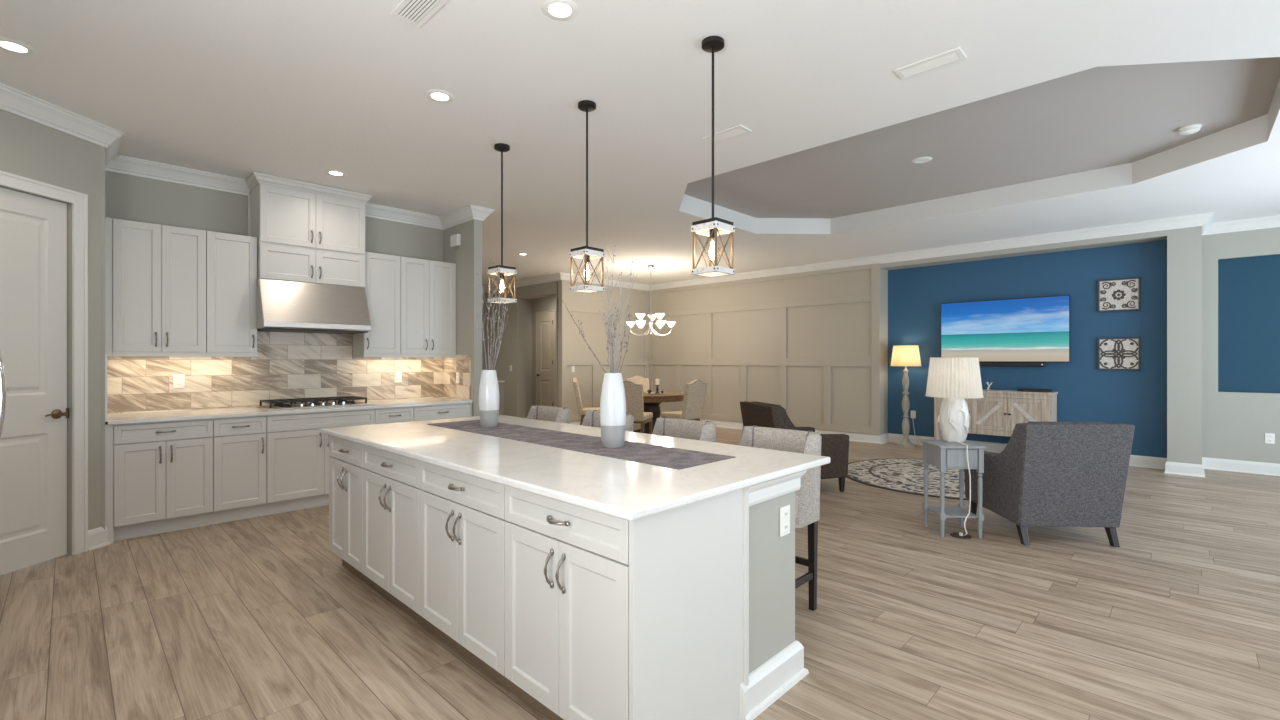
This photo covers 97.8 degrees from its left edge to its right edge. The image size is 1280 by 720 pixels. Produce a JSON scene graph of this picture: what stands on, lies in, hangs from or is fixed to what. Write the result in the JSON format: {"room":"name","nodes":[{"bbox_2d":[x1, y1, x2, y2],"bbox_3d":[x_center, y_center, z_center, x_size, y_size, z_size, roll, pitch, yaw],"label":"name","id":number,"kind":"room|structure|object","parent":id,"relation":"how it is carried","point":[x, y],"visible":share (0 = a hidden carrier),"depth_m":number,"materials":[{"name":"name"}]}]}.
{"room":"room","nodes":[
{"label":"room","id":0,"kind":"room"},
{"bbox_2d":[0,109,100,554],"bbox_3d":[-4.065,-0.165,3.241,0.120,3.050,1.750,0,0,4],"label":"wall","id":1,"kind":"structure","parent":0,"point":[29,149],"depth_m":3.92,"materials":[{"name":"beige paint"}]},
{"bbox_2d":[0,187,68,574],"bbox_3d":[-4.004,0.132,3.472,0.099,2.436,0.830,0,0,4],"label":"door","id":2,"kind":"structure","parent":1,"relation":"in","point":[33,229],"depth_m":3.69,"materials":[{"name":"paint"}]},
{"bbox_2d":[0,170,87,554],"bbox_3d":[-3.974,0.092,3.467,0.028,2.535,1.005,0,0,4],"label":"trim","id":3,"kind":"structure","parent":1,"relation":"attached to","point":[79,201],"depth_m":3.91,"materials":[{"name":"white paint"}]},
{"bbox_2d":[88,526,109,550],"bbox_3d":[-3.934,1.290,4.069,0.060,0.140,0.195,0,0,-9],"label":"baseboard","id":4,"kind":"structure","parent":1,"relation":"attached to","point":[97,537],"depth_m":4.04,"materials":[{"name":"white paint"}]},
{"bbox_2d":[0,83,249,195],"bbox_3d":[-4.159,-1.627,3.870,0.704,0.125,2.973,0,0,6],"label":"trim","id":5,"kind":"structure","parent":1,"relation":"attached to","point":[12,100],"depth_m":4.10,"materials":[{"name":"white paint"}]},
{"bbox_2d":[105,403,471,543],"bbox_3d":[-2.919,0.918,5.180,0.026,0.883,2.957,0,0,44],"label":"trim","id":6,"kind":"structure","parent":1,"relation":"attached to","point":[108,428],"depth_m":4.13,"materials":[{"name":"white paint"}]},
{"bbox_2d":[101,146,104,529],"bbox_3d":[-4.222,-0.165,4.300,0.710,3.050,0.120,0,0,44],"label":"wall","id":7,"kind":"structure","parent":0,"point":[102,147],"depth_m":4.09,"materials":[{"name":"beige paint"}]},
{"bbox_2d":[105,355,106,421],"bbox_3d":[-4.178,0.207,4.349,0.705,0.495,0.013,0,0,44],"label":"trim","id":8,"kind":"structure","parent":7,"relation":"attached to","point":[105,355],"depth_m":4.10,"materials":[{"name":"white paint"}]},
{"bbox_2d":[105,171,442,423],"bbox_3d":[-3.475,-0.165,5.660,0.120,3.050,3.250,0,0,44],"label":"wall","id":9,"kind":"structure","parent":0,"point":[127,197],"depth_m":5.08,"materials":[{"name":"beige paint"}]},
{"bbox_2d":[112,218,205,356],"bbox_3d":[-4.056,-0.575,4.712,0.363,1.091,0.591,0,0,44],"label":"upper cabinet","id":10,"kind":"object","parent":9,"relation":"attached to","point":[159,271],"visible":0.99,"depth_m":4.60,"materials":[{"name":"white paint"}]},
{"bbox_2d":[206,231,256,356],"bbox_3d":[-3.720,-0.575,5.056,0.363,1.091,0.371,0,0,44],"label":"upper cabinet","id":11,"kind":"object","parent":9,"relation":"attached to","point":[231,259],"visible":0.99,"depth_m":4.95,"materials":[{"name":"white paint"}]},
{"bbox_2d":[245,172,371,287],"bbox_3d":[-3.246,-1.212,5.496,0.429,0.945,1.016,0,0,44],"label":"upper cabinet","id":12,"kind":"object","parent":9,"relation":"attached to","point":[306,232],"visible":0.98,"depth_m":5.32,"materials":[{"name":"white paint"}]},
{"bbox_2d":[257,278,370,333],"bbox_3d":[-3.196,-0.503,5.426,0.583,0.463,0.905,0,0,44],"label":"range hood","id":13,"kind":"object","parent":9,"relation":"attached to","point":[282,306],"visible":0.82,"depth_m":5.23,"materials":[{"name":"metal"}]},
{"bbox_2d":[353,252,400,356],"bbox_3d":[-2.814,-0.575,5.984,0.363,1.091,0.377,0,0,44],"label":"upper cabinet","id":14,"kind":"object","parent":9,"relation":"attached to","point":[382,271],"visible":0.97,"depth_m":5.89,"materials":[{"name":"white paint"}]},
{"bbox_2d":[401,256,454,357],"bbox_3d":[-2.462,-0.575,6.346,0.363,1.091,0.633,0,0,44],"label":"upper cabinet","id":15,"kind":"object","parent":9,"relation":"attached to","point":[427,286],"visible":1,"depth_m":6.23,"materials":[{"name":"white paint"}]},
{"bbox_2d":[107,331,470,413],"bbox_3d":[-3.164,0.080,5.420,0.660,0.760,2.960,0,0,44],"label":"backsplash","id":16,"kind":"structure","parent":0,"point":[287,365],"depth_m":5.50,"materials":[{"name":"tile"}]},
{"bbox_2d":[173,374,184,387],"bbox_3d":[-4.077,0.188,4.936,0.009,0.122,0.078,0,0,44],"label":"wall outlet","id":17,"kind":"object","parent":16,"relation":"attached to","point":[178,379],"visible":1,"depth_m":4.93,"materials":[{"name":"white plastic"}]},
{"bbox_2d":[105,217,455,355],"bbox_3d":[-3.178,-0.575,5.434,0.022,1.091,2.957,0,0,44],"label":"trim","id":18,"kind":"structure","parent":16,"relation":"attached to","point":[108,221],"depth_m":4.39,"materials":[{"name":"white paint"}]},
{"bbox_2d":[443,219,481,415],"bbox_3d":[-2.071,-0.165,6.491,0.730,3.050,0.100,0,0,44],"label":"wall","id":19,"kind":"structure","parent":0,"point":[467,257],"depth_m":6.27,"materials":[{"name":"beige paint"}]},
{"bbox_2d":[113,502,328,540],"bbox_3d":[-2.949,1.349,5.221,0.014,0.022,2.884,0,0,44],"label":"trim","id":20,"kind":"structure","parent":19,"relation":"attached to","point":[327,503],"depth_m":4.62,"materials":[{"name":"white paint"}]},
{"bbox_2d":[365,203,494,229],"bbox_3d":[-4.226,-1.627,7.947,6.050,0.125,1.225,0,0,44],"label":"trim","id":21,"kind":"structure","parent":19,"relation":"attached to","point":[469,212],"depth_m":6.28,"materials":[{"name":"white paint"}]},
{"bbox_2d":[450,234,460,246],"bbox_3d":[-2.134,-1.380,6.448,0.170,0.130,0.046,0,0,44],"label":"door chime","id":22,"kind":"object","parent":19,"relation":"attached to","point":[455,240],"visible":1,"depth_m":6.40,"materials":[{"name":"white plastic"}]},
{"bbox_2d":[498,382,503,414],"bbox_3d":[-3.148,0.925,12.333,0.170,0.870,0.220,0,0,44],"label":"wall","id":23,"kind":"structure","parent":0,"point":[500,384],"depth_m":12.31,"materials":[{"name":"beige paint"}]},
{"bbox_2d":[482,281,557,417],"bbox_3d":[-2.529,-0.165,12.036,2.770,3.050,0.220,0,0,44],"label":"wall","id":24,"kind":"structure","parent":0,"point":[512,351],"depth_m":12.14,"materials":[{"name":"beige paint"}]},
{"bbox_2d":[532,295,555,405],"bbox_3d":[-1.656,-0.165,12.945,2.750,3.050,0.120,0,0,44],"label":"wall","id":25,"kind":"structure","parent":0,"point":[548,303],"depth_m":13.76,"materials":[{"name":"beige paint"}]},
{"bbox_2d":[537,314,552,406],"bbox_3d":[-2.293,0.130,13.425,0.607,2.440,0.113,0,0,44],"label":"door","id":26,"kind":"structure","parent":25,"relation":"in","point":[545,322],"depth_m":13.45,"materials":[{"name":"paint"}]},
{"bbox_2d":[536,310,555,406],"bbox_3d":[-2.277,0.092,13.447,0.770,2.535,0.028,0,0,44],"label":"trim","id":27,"kind":"structure","parent":25,"relation":"attached to","point":[553,312],"depth_m":13.22,"materials":[{"name":"paint"}]},
{"bbox_2d":[557,280,648,415],"bbox_3d":[-0.716,-0.165,11.854,0.120,3.050,2.490,0,0,44],"label":"wall","id":28,"kind":"structure","parent":0,"point":[594,330],"depth_m":11.52,"materials":[{"name":"paint"}]},
{"bbox_2d":[561,280,648,421],"bbox_3d":[-0.673,-0.175,11.791,0.030,2.790,2.460,0,0,44],"label":"trim","id":29,"kind":"structure","parent":28,"relation":"attached to","point":[565,361],"depth_m":11.47,"materials":[{"name":"paint"}]},
{"bbox_2d":[0,0,1279,285],"bbox_3d":[0.408,-1.690,7.006,14.800,0.001,13.400,0,0,44],"label":"ceiling","id":30,"kind":"structure","parent":0,"point":[300,90],"depth_m":3.47,"materials":[{"name":"paint"}]},
{"bbox_2d":[0,37,36,54],"bbox_3d":[-3.375,-1.686,3.003,0.180,0.006,0.180,0,0,44],"label":"recessed light","id":31,"kind":"object","parent":30,"relation":"in","point":[10,45],"visible":1,"depth_m":3.01,"materials":[{"name":"white plastic"}]},
{"bbox_2d":[325,170,346,176],"bbox_3d":[-2.748,-1.686,5.043,0.180,0.006,0.180,0,0,44],"label":"recessed light","id":32,"kind":"object","parent":30,"relation":"in","point":[330,172],"visible":1,"depth_m":5.04,"materials":[{"name":"white plastic"}]},
{"bbox_2d":[390,0,448,27],"bbox_3d":[-1.044,-1.684,2.653,0.345,0.011,0.150,0,0,44],"label":"ceiling vent","id":33,"kind":"object","parent":30,"relation":"in","point":[414,12],"visible":1,"depth_m":2.69,"materials":[{"name":"white plastic"}]},
{"bbox_2d":[425,89,454,102],"bbox_3d":[-1.280,-1.686,3.572,0.180,0.006,0.180,0,0,44],"label":"recessed light","id":34,"kind":"object","parent":30,"relation":"in","point":[442,96],"visible":1,"depth_m":3.56,"materials":[{"name":"white plastic"}]},
{"bbox_2d":[487,143,516,303],"bbox_3d":[-1.090,-1.071,4.406,0.176,1.235,0.176,0,0,44],"label":"pendant light","id":35,"kind":"object","parent":30,"relation":"hanging from","point":[501,147],"visible":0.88,"depth_m":4.40,"materials":[{"name":"brown metal"}]},
{"bbox_2d":[541,0,578,19],"bbox_3d":[-0.386,-1.686,2.687,0.180,0.006,0.180,0,0,44],"label":"recessed light","id":36,"kind":"object","parent":30,"relation":"in","point":[554,9],"visible":1,"depth_m":2.69,"materials":[{"name":"white plastic"}]},
{"bbox_2d":[569,100,604,292],"bbox_3d":[-0.350,-1.071,3.684,0.176,1.235,0.176,0,0,44],"label":"pendant light","id":37,"kind":"object","parent":30,"relation":"hanging from","point":[586,253],"visible":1,"depth_m":3.67,"materials":[{"name":"brown metal"}]},
{"bbox_2d":[626,265,675,335],"bbox_3d":[0.195,-1.062,9.980,0.869,1.255,0.874,0,0,44],"label":"chandelier","id":38,"kind":"object","parent":30,"relation":"hanging from","point":[660,324],"visible":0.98,"depth_m":9.95,"materials":[{"name":"white glass"}]},
{"bbox_2d":[691,36,734,277],"bbox_3d":[0.388,-1.071,2.965,0.176,1.235,0.176,0,0,44],"label":"pendant light","id":39,"kind":"object","parent":30,"relation":"hanging from","point":[713,227],"visible":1,"depth_m":2.95,"materials":[{"name":"brown metal"}]},
{"bbox_2d":[702,125,751,143],"bbox_3d":[0.648,-1.684,4.173,0.345,0.011,0.150,0,0,44],"label":"ceiling vent","id":40,"kind":"object","parent":30,"relation":"in","point":[738,130],"visible":0.89,"depth_m":4.16,"materials":[{"name":"white plastic"}]},
{"bbox_2d":[894,47,966,79],"bbox_3d":[1.651,-1.684,3.182,0.345,0.011,0.150,0,0,44],"label":"ceiling vent","id":41,"kind":"object","parent":30,"relation":"in","point":[955,55],"visible":1,"depth_m":3.17,"materials":[{"name":"white plastic"}]},
{"bbox_2d":[679,79,1279,233],"bbox_3d":[2.639,-1.795,5.312,4.560,0.210,3.010,0,0,44],"label":"ceiling tray edge","id":42,"kind":"structure","parent":30,"relation":"attached to","point":[1255,131],"depth_m":5.94,"materials":[{"name":"white paint"}]},
{"bbox_2d":[0,415,1279,719],"bbox_3d":[0.408,1.410,7.006,14.800,0.100,13.400,0,0,44],"label":"floor","id":43,"kind":"structure","parent":0,"point":[256,618],"depth_m":2.86,"materials":[{"name":"brown wood"}]},
{"bbox_2d":[0,351,5,437],"bbox_3d":[-3.041,0.460,2.067,0.910,1.760,0.912,0,0,44],"label":"refrigerator","id":44,"kind":"object","parent":43,"relation":"on","point":[2,372],"visible":1,"depth_m":2.35,"materials":[{"name":"metal"}]},
{"bbox_2d":[113,419,212,537],"bbox_3d":[-3.930,0.918,4.580,0.718,0.883,0.595,0,0,44],"label":"base cabinet","id":45,"kind":"object","parent":43,"relation":"on","point":[163,471],"visible":1,"depth_m":4.34,"materials":[{"name":"white paint"}]},
{"bbox_2d":[106,397,472,424],"bbox_3d":[-3.137,0.461,5.394,0.715,0.030,2.935,0,0,44],"label":"countertop","id":46,"kind":"structure","parent":45,"relation":"on","point":[159,416],"depth_m":4.85,"materials":[{"name":"white stone"}]},
{"bbox_2d":[255,396,373,409],"bbox_3d":[-3.151,0.412,5.434,0.500,0.066,0.900,0,0,44],"label":"gas cooktop","id":47,"kind":"object","parent":46,"relation":"in","point":[278,404],"visible":1,"depth_m":5.34,"materials":[{"name":"metal"}]},
{"bbox_2d":[212,415,265,520],"bbox_3d":[-3.592,0.918,4.926,0.718,0.883,0.370,0,0,44],"label":"base cabinet","id":48,"kind":"object","parent":43,"relation":"on","point":[239,443],"visible":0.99,"depth_m":4.71,"materials":[{"name":"white paint"}]},
{"bbox_2d":[265,409,374,512],"bbox_3d":[-3.147,0.918,5.382,0.718,0.883,0.903,0,0,44],"label":"base cabinet","id":49,"kind":"object","parent":43,"relation":"on","point":[297,449],"visible":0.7,"depth_m":5.03,"materials":[{"name":"white paint"}]},
{"bbox_2d":[330,435,375,589],"bbox_3d":[-1.632,0.918,3.640,0.579,0.883,0.618,0,0,44],"label":"base cabinet","id":50,"kind":"object","parent":43,"relation":"on","point":[346,461],"visible":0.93,"depth_m":3.43,"materials":[{"name":"white paint"}]},
{"bbox_2d":[374,406,413,423],"bbox_3d":[-2.697,0.918,5.843,0.718,0.883,0.384,0,0,44],"label":"drawer","id":51,"kind":"object","parent":43,"relation":"on","point":[397,414],"visible":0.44,"depth_m":5.62,"materials":[{"name":"white paint"}]},
{"bbox_2d":[363,445,433,632],"bbox_3d":[-1.156,0.918,3.176,0.749,0.883,0.618,0,0,44],"label":"base cabinet","id":52,"kind":"object","parent":43,"relation":"on","point":[391,489],"visible":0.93,"depth_m":2.95,"materials":[{"name":"white paint"}]},
{"bbox_2d":[413,403,469,420],"bbox_3d":[-2.342,0.918,6.208,0.718,0.883,0.632,0,0,44],"label":"drawer","id":53,"kind":"object","parent":43,"relation":"on","point":[431,412],"visible":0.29,"depth_m":5.97,"materials":[{"name":"white paint"}]},
{"bbox_2d":[419,461,520,697],"bbox_3d":[-0.616,0.918,2.648,0.759,0.883,0.618,0,0,44],"label":"base cabinet","id":54,"kind":"object","parent":43,"relation":"on","point":[462,520],"visible":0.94,"depth_m":2.42,"materials":[{"name":"white paint"}]},
{"bbox_2d":[527,405,570,423],"bbox_3d":[-0.901,0.874,4.561,0.500,0.972,0.531,0,0,44],"label":"counter stool","id":55,"kind":"object","parent":43,"relation":"on","point":[545,413],"visible":0.15,"depth_m":4.71,"materials":[{"name":"grey fabric"}]},
{"bbox_2d":[505,485,628,719],"bbox_3d":[-0.095,0.918,2.140,0.694,0.883,0.618,0,0,44],"label":"base cabinet","id":56,"kind":"object","parent":43,"relation":"on","point":[567,565],"visible":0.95,"depth_m":1.91,"materials":[{"name":"white paint"}]},
{"bbox_2d":[329,435,808,719],"bbox_3d":[-0.659,0.918,3.049,2.884,0.883,1.051,0,0,44],"label":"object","id":57,"kind":"structure","parent":43,"relation":"on","point":[712,580],"depth_m":1.98,"materials":[{"name":"white paint"}]},
{"bbox_2d":[322,415,829,520],"bbox_3d":[-0.601,0.461,3.108,2.870,0.030,1.300,0,0,44],"label":"countertop","id":58,"kind":"structure","parent":57,"relation":"on","point":[620,488],"depth_m":2.40,"materials":[{"name":"white stone"}]},
{"bbox_2d":[427,420,734,469],"bbox_3d":[-0.519,0.444,3.209,2.285,0.003,0.400,0,0,44],"label":"table runner","id":59,"kind":"object","parent":58,"relation":"on","point":[669,457],"visible":1,"depth_m":2.86,"materials":[{"name":"grey fabric"}]},
{"bbox_2d":[478,370,498,426],"bbox_3d":[-1.004,0.255,3.711,0.135,0.376,0.135,0,0,44],"label":"vase","id":60,"kind":"object","parent":59,"relation":"on","point":[488,399],"visible":1,"depth_m":3.66,"materials":[{"name":"grey ceramic"}]},
{"bbox_2d":[477,273,486,369],"bbox_3d":[-1.032,-0.231,3.664,0.083,0.669,0.045,0,0,-32],"label":"bare branch","id":61,"kind":"object","parent":60,"relation":"in","point":[477,273],"visible":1,"depth_m":3.66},
{"bbox_2d":[492,268,505,367],"bbox_3d":[-0.948,-0.255,3.733,0.101,0.717,0.061,0,0,4],"label":"bare branch","id":62,"kind":"object","parent":60,"relation":"in","point":[498,268],"visible":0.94,"depth_m":3.73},
{"bbox_2d":[600,373,625,447],"bbox_3d":[-0.138,0.255,2.859,0.135,0.376,0.135,0,0,44],"label":"vase","id":63,"kind":"object","parent":59,"relation":"on","point":[613,399],"visible":0.99,"depth_m":2.81,"materials":[{"name":"grey ceramic"}]},
{"bbox_2d":[562,299,605,372],"bbox_3d":[-0.274,-0.104,2.878,0.252,0.416,0.036,0,0,6],"label":"bare branch","id":64,"kind":"object","parent":63,"relation":"in","point":[562,299],"visible":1,"depth_m":2.87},
{"bbox_2d":[602,266,611,371],"bbox_3d":[-0.170,-0.216,2.916,0.059,0.639,0.104,0,0,-4],"label":"bare branch","id":65,"kind":"object","parent":63,"relation":"in","point":[606,266],"visible":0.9,"depth_m":2.91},
{"bbox_2d":[605,245,626,370],"bbox_3d":[-0.122,-0.242,2.874,0.069,0.690,0.100,0,0,44],"label":"bare branch","id":66,"kind":"object","parent":63,"relation":"in","point":[615,245],"visible":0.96,"depth_m":2.87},
{"bbox_2d":[614,268,622,372],"bbox_3d":[-0.100,-0.186,2.819,0.042,0.579,0.091,0,0,-28],"label":"bare branch","id":67,"kind":"object","parent":63,"relation":"in","point":[620,277],"visible":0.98,"depth_m":2.83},
{"bbox_2d":[617,304,629,371],"bbox_3d":[-0.089,-0.099,2.876,0.076,0.404,0.040,0,0,-10],"label":"branch","id":68,"kind":"object","parent":63,"relation":"in","point":[621,342],"visible":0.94,"depth_m":2.87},
{"bbox_2d":[616,261,637,369],"bbox_3d":[-0.073,-0.206,2.904,0.138,0.619,0.055,0,0,-12],"label":"bare branch","id":69,"kind":"object","parent":63,"relation":"in","point":[632,261],"visible":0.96,"depth_m":2.90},
{"bbox_2d":[780,505,789,536],"bbox_3d":[0.612,0.677,2.351,0.009,0.122,0.078,0,0,44],"label":"wall outlet","id":70,"kind":"object","parent":57,"relation":"attached to","point":[784,511],"visible":1,"depth_m":2.34,"materials":[{"name":"white plastic"}]},
{"bbox_2d":[572,378,599,424],"bbox_3d":[-0.878,0.838,9.886,0.638,1.045,0.480,0,0,-5],"label":"dining chair","id":71,"kind":"object","parent":43,"relation":"on","point":[582,411],"visible":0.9,"depth_m":9.65,"materials":[{"name":"beige fabric"}]},
{"bbox_2d":[582,410,633,431],"bbox_3d":[-0.379,0.874,4.051,0.500,0.972,0.531,0,0,44],"label":"counter stool","id":72,"kind":"object","parent":43,"relation":"on","point":[592,418],"visible":0.11,"depth_m":4.29,"materials":[{"name":"grey fabric"}]},
{"bbox_2d":[626,376,648,391],"bbox_3d":[-0.003,0.838,10.995,0.480,1.045,0.638,0,0,-11],"label":"dining chair","id":73,"kind":"object","parent":43,"relation":"on","point":[637,379],"visible":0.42,"depth_m":11.22,"materials":[{"name":"beige fabric"}]},
{"bbox_2d":[623,380,652,433],"bbox_3d":[-0.105,0.838,8.954,0.480,1.045,0.638,0,0,17],"label":"dining chair","id":74,"kind":"object","parent":43,"relation":"on","point":[634,403],"visible":0.51,"depth_m":8.70,"materials":[{"name":"beige fabric"}]},
{"bbox_2d":[633,392,683,433],"bbox_3d":[0.195,0.980,9.980,1.310,0.760,1.310,0,0,44],"label":"dining table","id":75,"kind":"object","parent":43,"relation":"on","point":[651,402],"visible":0.44,"depth_m":9.79,"materials":[{"name":"brown wood"}]},
{"bbox_2d":[652,417,715,441],"bbox_3d":[0.151,0.874,3.535,0.500,0.972,0.531,0,0,44],"label":"counter stool","id":76,"kind":"object","parent":43,"relation":"on","point":[671,427],"visible":0.16,"depth_m":3.68,"materials":[{"name":"fabric"}]},
{"bbox_2d":[661,380,706,420],"bbox_3d":[0.726,0.838,9.181,0.480,1.045,0.638,0,0,-44],"label":"dining chair","id":77,"kind":"object","parent":43,"relation":"on","point":[695,391],"visible":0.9,"depth_m":8.99,"materials":[{"name":"beige fabric"}]},
{"bbox_2d":[738,425,821,610],"bbox_3d":[0.656,0.874,3.042,0.500,0.972,0.531,0,0,44],"label":"counter stool","id":78,"kind":"object","parent":43,"relation":"on","point":[807,498],"visible":0.41,"depth_m":3.02,"materials":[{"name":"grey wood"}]},
{"bbox_2d":[740,401,848,491],"bbox_3d":[1.632,0.908,5.970,0.890,0.903,0.749,0,0,-15],"label":"armchair","id":79,"kind":"object","parent":43,"relation":"on","point":[759,414],"visible":0.52,"depth_m":5.69,"materials":[{"name":"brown fabric"}]},
{"bbox_2d":[891,345,920,446],"bbox_3d":[4.231,0.566,8.872,0.455,1.588,0.444,0,0,-10],"label":"floor lamp","id":80,"kind":"object","parent":43,"relation":"on","point":[902,355],"visible":1,"depth_m":8.81,"materials":[{"name":"beige fabric"}]},
{"bbox_2d":[847,459,968,499],"bbox_3d":[3.540,1.353,6.493,2.300,0.011,2.300,0,0,44],"label":"round rug","id":81,"kind":"object","parent":43,"relation":"on","point":[898,475],"visible":0.45,"depth_m":6.46,"materials":[{"name":"carpet"}]},
{"bbox_2d":[920,440,986,537],"bbox_3d":[2.470,1.008,4.415,0.344,0.705,0.344,0,0,4],"label":"side table","id":82,"kind":"object","parent":43,"relation":"on","point":[944,455],"visible":0.99,"depth_m":4.27,"materials":[{"name":"grey paint"}]},
{"bbox_2d":[928,507,976,517],"bbox_3d":[2.470,1.204,4.415,0.270,0.016,0.270,0,0,4],"label":"shelf","id":83,"kind":"object","parent":82,"relation":"attached to","point":[950,512],"depth_m":4.38,"materials":[{"name":"grey paint"}]},
{"bbox_2d":[925,357,983,535],"bbox_3d":[2.534,0.661,4.487,0.411,1.364,0.434,0,0,-29],"label":"table lamp","id":84,"kind":"object","parent":82,"relation":"on","point":[952,379],"visible":1,"depth_m":4.39,"materials":[{"name":"white ceramic"}]},
{"bbox_2d":[950,532,971,538],"bbox_3d":[2.478,1.346,4.309,0.150,0.028,0.150,0,0,44],"label":"floor outlet","id":85,"kind":"object","parent":43,"relation":"on","point":[960,535],"visible":0.99,"depth_m":4.30,"materials":[{"name":"white plastic"}]},
{"bbox_2d":[934,389,1057,439],"bbox_3d":[5.077,0.897,8.033,1.464,0.925,0.450,0,0,44],"label":"media console","id":86,"kind":"object","parent":43,"relation":"on","point":[998,412],"visible":0.59,"depth_m":7.77,"materials":[{"name":"brown wood"}]},
{"bbox_2d":[1017,388,1051,391],"bbox_3d":[5.410,0.415,7.658,0.370,0.040,0.140,0,0,44],"label":"media box","id":87,"kind":"object","parent":86,"relation":"on","point":[1018,389],"visible":0.99,"depth_m":7.61,"materials":[{"name":"black plastic"}]},
{"bbox_2d":[964,421,1134,546],"bbox_3d":[3.170,0.908,4.425,0.749,0.903,0.890,0,0,3],"label":"armchair","id":88,"kind":"object","parent":43,"relation":"on","point":[1056,474],"visible":0.88,"depth_m":4.05,"materials":[{"name":"grey fabric"}]},
{"bbox_2d":[649,268,887,434],"bbox_3d":[2.157,-0.165,11.084,5.309,3.050,0.420,0,0,44],"label":"wall","id":89,"kind":"structure","parent":0,"point":[843,330],"depth_m":10.25,"materials":[{"name":"paint"}]},
{"bbox_2d":[649,263,879,434],"bbox_3d":[2.043,-0.175,10.881,5.189,2.790,0.030,0,0,44],"label":"trim","id":90,"kind":"structure","parent":89,"relation":"attached to","point":[783,361],"depth_m":10.19,"materials":[{"name":"paint"}]},
{"bbox_2d":[684,57,1279,217],"bbox_3d":[2.639,-1.930,5.312,4.560,0.060,3.010,0,0,44],"label":"ceiling","id":91,"kind":"structure","parent":0,"point":[1094,118],"depth_m":4.85,"materials":[{"name":"grey paint"}]},
{"bbox_2d":[911,157,932,163],"bbox_3d":[2.678,-1.896,5.300,0.180,0.006,0.180,0,0,44],"label":"recessed light","id":92,"kind":"object","parent":91,"relation":"in","point":[919,160],"visible":1,"depth_m":5.30,"materials":[{"name":"white plastic"}]},
{"bbox_2d":[1177,124,1201,134],"bbox_3d":[4.490,-1.877,4.560,0.144,0.045,0.144,0,0,44],"label":"smoke detector","id":93,"kind":"object","parent":91,"relation":"attached to","point":[1189,129],"visible":1,"depth_m":4.53,"materials":[{"name":"white plastic"}]},
{"bbox_2d":[880,230,1166,269],"bbox_3d":[5.244,-1.593,8.017,3.393,0.195,0.340,0,0,44],"label":"wall header","id":94,"kind":"structure","parent":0,"point":[1156,235],"depth_m":7.69,"materials":[{"name":"beige paint"}]},
{"bbox_2d":[482,212,1279,291],"bbox_3d":[2.063,-1.627,9.807,15.701,0.125,4.242,0,0,19],"label":"trim","id":95,"kind":"structure","parent":94,"relation":"attached to","point":[1205,220],"depth_m":7.99,"materials":[{"name":"white paint"}]},
{"bbox_2d":[888,240,1166,457],"bbox_3d":[5.379,-0.115,8.164,3.420,2.950,0.100,0,0,44],"label":"wall","id":96,"kind":"structure","parent":0,"point":[1086,393],"depth_m":7.63,"materials":[{"name":"blue paint"}]},
{"bbox_2d":[570,415,1279,476],"bbox_3d":[4.117,1.290,9.178,11.947,0.140,2.432,0,0,29],"label":"baseboard","id":97,"kind":"structure","parent":96,"relation":"attached to","point":[1177,468],"depth_m":7.00,"materials":[{"name":"white paint"}]},
{"bbox_2d":[941,295,1069,361],"bbox_3d":[5.270,-0.425,8.130,1.600,0.910,0.100,0,0,44],"label":"television","id":98,"kind":"object","parent":96,"relation":"attached to","point":[1032,329],"visible":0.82,"depth_m":8.02,"materials":[{"name":"black plastic"}]},
{"bbox_2d":[979,362,1045,366],"bbox_3d":[5.268,0.062,8.129,1.040,0.060,0.104,0,0,44],"label":"bar","id":99,"kind":"object","parent":96,"relation":"attached to","point":[1026,364],"visible":0.71,"depth_m":7.97,"materials":[{"name":"black plastic"}]},
{"bbox_2d":[1098,277,1140,311],"bbox_3d":[6.219,-0.845,7.248,0.424,0.424,0.034,0,0,44],"label":"wall art","id":100,"kind":"object","parent":96,"relation":"attached to","point":[1121,294],"visible":1,"depth_m":7.24,"materials":[{"name":"stone"}]},
{"bbox_2d":[1098,337,1140,369],"bbox_3d":[6.219,-0.080,7.248,0.424,0.424,0.034,0,0,44],"label":"wall art","id":101,"kind":"object","parent":96,"relation":"attached to","point":[1120,353],"visible":1,"depth_m":7.23,"materials":[{"name":"stone"}]},
{"bbox_2d":[1167,226,1201,464],"bbox_3d":[6.731,-0.165,6.901,0.295,3.050,0.820,0,0,44],"label":"wall column","id":102,"kind":"structure","parent":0,"point":[1184,245],"depth_m":6.60,"materials":[{"name":"beige paint"}]},
{"bbox_2d":[1202,227,1279,463],"bbox_3d":[7.956,-0.165,6.223,2.500,3.050,0.120,0,0,44],"label":"wall","id":103,"kind":"structure","parent":0,"point":[1235,425],"depth_m":6.85,"materials":[{"name":"beige paint"}]},
{"bbox_2d":[1218,254,1279,392],"bbox_3d":[7.936,-0.427,6.274,2.020,1.665,0.055,0,0,44],"label":"wall panel","id":104,"kind":"object","parent":103,"relation":"attached to","point":[1248,287],"visible":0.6,"depth_m":6.77,"materials":[{"name":"blue paint"}]},
{"bbox_2d":[1265,433,1274,443],"bbox_3d":[7.463,0.930,6.612,0.078,0.122,0.009,0,0,44],"label":"wall outlet","id":105,"kind":"object","parent":103,"relation":"attached to","point":[1269,437],"visible":1,"depth_m":6.61,"materials":[{"name":"white plastic"}]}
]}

